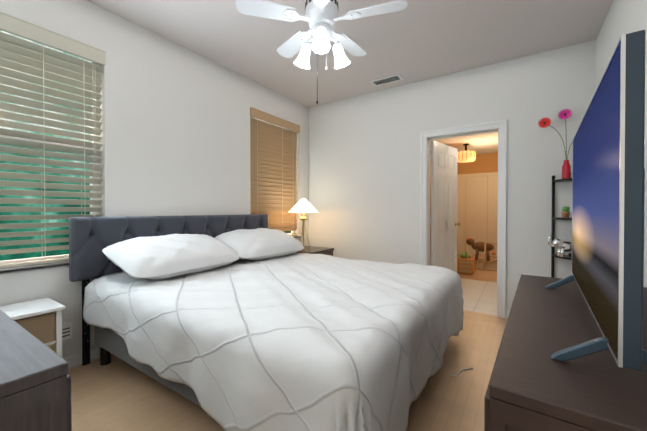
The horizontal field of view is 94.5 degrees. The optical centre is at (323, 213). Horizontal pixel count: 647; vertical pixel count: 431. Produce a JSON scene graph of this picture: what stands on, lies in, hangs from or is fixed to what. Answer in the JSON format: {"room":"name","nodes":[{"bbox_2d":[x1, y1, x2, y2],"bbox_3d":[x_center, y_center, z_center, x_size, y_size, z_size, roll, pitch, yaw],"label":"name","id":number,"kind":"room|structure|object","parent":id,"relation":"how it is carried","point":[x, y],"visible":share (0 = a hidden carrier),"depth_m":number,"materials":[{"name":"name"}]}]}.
{"room":"bedroom","nodes":[
{"label":"bedroom","id":0,"kind":"room"},
{"bbox_2d":[0,0,308,357],"bbox_3d":[-1.429,-0.247,2.992,0.150,2.760,4.420,0,1,34],"label":"wall","id":1,"kind":"structure","parent":0,"point":[175,129],"depth_m":2.72,"materials":[{"name":"white paint"}]},
{"bbox_2d":[0,12,105,273],"bbox_3d":[-2.053,-0.446,2.013,0.152,1.660,1.033,0,1,34],"label":"window blind","id":2,"kind":"object","parent":1,"relation":"attached to","point":[14,49],"visible":0.79,"depth_m":2.12,"materials":[{"name":"white paint"}]},
{"bbox_2d":[62,320,71,340],"bbox_3d":[-1.873,0.855,2.171,0.030,0.130,0.075,0,1,34],"label":"wall outlet","id":3,"kind":"object","parent":1,"relation":"attached to","point":[66,330],"visible":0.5,"depth_m":2.17,"materials":[{"name":"white plastic"}]},
{"bbox_2d":[63,347,111,367],"bbox_3d":[-1.361,1.090,2.959,0.015,0.085,4.120,0,1,34],"label":"baseboard","id":4,"kind":"structure","parent":1,"relation":"attached to","point":[74,360],"depth_m":2.24,"materials":[{"name":"white"}]},
{"bbox_2d":[250,107,300,237],"bbox_3d":[-0.672,-0.466,4.092,0.152,1.660,1.034,0,1,34],"label":"window blind","id":5,"kind":"object","parent":1,"relation":"attached to","point":[273,172],"visible":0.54,"depth_m":4.06,"materials":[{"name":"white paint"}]},
{"bbox_2d":[68,254,507,430],"bbox_3d":[1.392,1.173,4.000,3.750,0.100,9.200,0,1,34],"label":"floor","id":6,"kind":"structure","parent":0,"point":[117,394],"depth_m":1.91,"materials":[{"name":"brown wood"}]},
{"bbox_2d":[0,298,64,357],"bbox_3d":[-1.857,0.866,1.867,0.337,0.555,0.299,0,1,34],"label":"nightstand","id":7,"kind":"object","parent":6,"relation":"on","point":[40,320],"visible":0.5,"depth_m":1.84,"materials":[{"name":"white paint"}]},
{"bbox_2d":[0,310,71,430],"bbox_3d":[-1.282,0.753,0.833,1.255,0.800,0.631,0,1,34],"label":"dresser","id":8,"kind":"object","parent":6,"relation":"on","point":[35,385],"visible":1,"depth_m":0.69,"materials":[{"name":"grey wood"}]},
{"bbox_2d":[69,214,463,430],"bbox_3d":[-0.287,0.583,2.424,2.330,1.110,2.145,0,1,34],"label":"bed","id":9,"kind":"object","parent":6,"relation":"on","point":[250,322],"visible":1,"depth_m":1.67,"materials":[{"name":"fabric"}]},
{"bbox_2d":[296,246,333,255],"bbox_3d":[-0.225,0.805,4.099,0.582,0.635,0.540,0,1,34],"label":"nightstand","id":10,"kind":"object","parent":6,"relation":"on","point":[320,250],"visible":0.1,"depth_m":4.01,"materials":[{"name":"brown wood"}]},
{"bbox_2d":[289,198,316,248],"bbox_3d":[-0.273,0.141,4.076,0.410,0.690,0.410,0,1,34],"label":"table lamp","id":11,"kind":"object","parent":10,"relation":"on","point":[302,205],"visible":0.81,"depth_m":3.99,"materials":[{"name":"white fabric"}]},
{"bbox_2d":[449,366,472,375],"bbox_3d":[0.987,1.127,2.136,0.122,0.026,0.250,0,1,34],"label":"cable","id":12,"kind":"object","parent":6,"relation":"on","point":[461,370],"visible":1,"depth_m":2.15,"materials":[{"name":"grey plastic"}]},
{"bbox_2d":[457,252,474,274],"bbox_3d":[2.645,0.913,5.546,0.275,0.389,0.275,0,1,34],"label":"crate","id":13,"kind":"object","parent":6,"relation":"on","point":[465,263],"visible":1,"depth_m":5.45,"materials":[{"name":"orange wood"}]},
{"bbox_2d":[475,259,496,270],"bbox_3d":[3.697,1.095,6.250,1.300,0.012,1.400,0,1,34],"label":"rug","id":14,"kind":"object","parent":6,"relation":"on","point":[491,266],"depth_m":6.11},
{"bbox_2d":[466,237,495,262],"bbox_3d":[3.460,0.810,6.585,0.577,0.543,0.250,0,1,34],"label":"toy","id":15,"kind":"object","parent":14,"relation":"on","point":[477,246],"visible":0.85,"depth_m":6.53,"materials":[{"name":"brown fur"}]},
{"bbox_2d":[483,242,496,267],"bbox_3d":[3.566,0.837,5.915,0.710,0.488,0.541,0,1,34],"label":"table","id":16,"kind":"object","parent":14,"relation":"on","point":[493,253],"visible":0.42,"depth_m":6.02,"materials":[{"name":"brown wood"}]},
{"bbox_2d":[551,175,571,277],"bbox_3d":[2.320,0.382,2.777,0.315,1.506,0.317,0,1,34],"label":"corner shelf","id":17,"kind":"object","parent":6,"relation":"on","point":[553,255],"visible":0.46,"depth_m":2.96,"materials":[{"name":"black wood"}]},
{"bbox_2d":[538,109,572,178],"bbox_3d":[2.252,-0.653,2.781,0.418,0.663,0.173,0,1,34],"label":"vase","id":18,"kind":"object","parent":17,"relation":"on","point":[545,123],"visible":0.71,"depth_m":2.81,"materials":[{"name":"red ceramic"}]},
{"bbox_2d":[547,235,571,256],"bbox_3d":[2.244,0.308,2.813,0.235,0.200,0.133,0,1,34],"label":"elephant figurine","id":19,"kind":"object","parent":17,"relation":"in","point":[562,246],"visible":0.88,"depth_m":2.79,"materials":[{"name":"silver metal"}]},
{"bbox_2d":[561,206,569,217],"bbox_3d":[2.296,-0.011,2.837,0.069,0.108,0.069,0,1,34],"label":"cactus pot","id":20,"kind":"object","parent":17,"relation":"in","point":[565,212],"visible":1,"depth_m":2.82,"materials":[{"name":"brown ceramic"}]},
{"bbox_2d":[484,274,646,430],"bbox_3d":[1.052,0.775,1.157,0.631,0.750,1.524,0,1,34],"label":"dresser","id":21,"kind":"object","parent":6,"relation":"on","point":[533,385],"visible":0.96,"depth_m":0.74,"materials":[{"name":"brown wood"}]},
{"bbox_2d":[546,30,646,370],"bbox_3d":[1.012,0.005,1.116,0.314,0.789,1.190,0,1,34],"label":"tv","id":22,"kind":"object","parent":21,"relation":"on","point":[608,188],"visible":1,"depth_m":0.71,"materials":[{"name":"blue"}]},
{"bbox_2d":[87,0,612,106],"bbox_3d":[0.024,-1.668,2.013,3.640,0.100,4.420,0,1,34],"label":"ceiling","id":23,"kind":"structure","parent":0,"point":[413,41],"depth_m":2.74,"materials":[{"name":"white paint"}]},
{"bbox_2d":[236,0,406,103],"bbox_3d":[0.014,-1.172,2.024,1.054,0.893,1.020,0,1,34],"label":"ceiling fan","id":24,"kind":"object","parent":23,"relation":"hanging from","point":[321,17],"visible":1,"depth_m":1.93,"materials":[{"name":"white plastic"}]},
{"bbox_2d":[370,74,403,85],"bbox_3d":[0.773,-1.623,3.669,0.380,0.021,0.170,0,1,34],"label":"ceiling vent","id":25,"kind":"object","parent":23,"relation":"in","point":[388,79],"visible":0.96,"depth_m":3.65,"materials":[{"name":"silver metal"}]},
{"bbox_2d":[430,150,430,258],"bbox_3d":[1.907,-0.189,6.299,0.150,2.580,4.780,0,1,34],"label":"wall","id":26,"kind":"structure","parent":0,"point":[430,206],"depth_m":7.13,"materials":[{"name":"white paint"}]},
{"bbox_2d":[309,40,595,310],"bbox_3d":[1.205,-0.255,3.805,3.340,2.760,0.150,0,1,34],"label":"wall","id":27,"kind":"structure","parent":0,"point":[364,175],"depth_m":3.58,"materials":[{"name":"white paint"}]},
{"bbox_2d":[430,140,460,272],"bbox_3d":[1.669,0.093,4.059,0.256,2.035,0.756,0,1,34],"label":"door","id":28,"kind":"structure","parent":27,"relation":"in","point":[443,217],"depth_m":4.02,"materials":[{"name":"white paint"}]},
{"bbox_2d":[420,120,506,317],"bbox_3d":[1.626,0.065,3.528,0.910,2.125,0.192,0,1,34],"label":"door frame","id":29,"kind":"structure","parent":27,"relation":"attached to","point":[501,125],"depth_m":3.34,"materials":[{"name":"white wood"}]},
{"bbox_2d":[430,132,497,154],"bbox_3d":[3.011,-1.522,5.553,2.800,0.100,4.780,0,1,34],"label":"ceiling","id":30,"kind":"structure","parent":0,"point":[486,143],"depth_m":6.27,"materials":[{"name":"white paint"}]},
{"bbox_2d":[457,143,475,162],"bbox_3d":[3.059,-1.295,6.423,0.396,0.371,0.388,0,1,34],"label":"pendant light","id":31,"kind":"object","parent":30,"relation":"hanging from","point":[465,156],"visible":0.9,"depth_m":6.29,"materials":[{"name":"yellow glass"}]},
{"bbox_2d":[457,153,497,256],"bbox_3d":[4.291,-0.200,7.494,2.500,2.580,0.150,0,1,34],"label":"wall","id":32,"kind":"structure","parent":0,"point":[484,163],"depth_m":7.58,"materials":[{"name":"brown"}]},
{"bbox_2d":[457,172,497,256],"bbox_3d":[4.109,0.040,7.493,2.140,2.100,0.050,0,1,34],"label":"closet doors","id":33,"kind":"structure","parent":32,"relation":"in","point":[477,198],"depth_m":7.62,"materials":[{"name":"beige wood"}]},
{"bbox_2d":[596,0,646,287],"bbox_3d":[1.478,-0.229,1.061,0.150,2.760,4.420,0,1,34],"label":"wall","id":34,"kind":"structure","parent":0,"point":[625,16],"depth_m":2.02,"materials":[{"name":"white paint"}]},
{"label":"outside","id":35,"kind":"structure","parent":0,"visible":0},
{"bbox_2d":[0,30,290,260],"bbox_3d":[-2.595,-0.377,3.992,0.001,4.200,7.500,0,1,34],"label":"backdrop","id":36,"kind":"structure","parent":35,"point":[31,254],"depth_m":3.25,"materials":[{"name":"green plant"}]}
]}

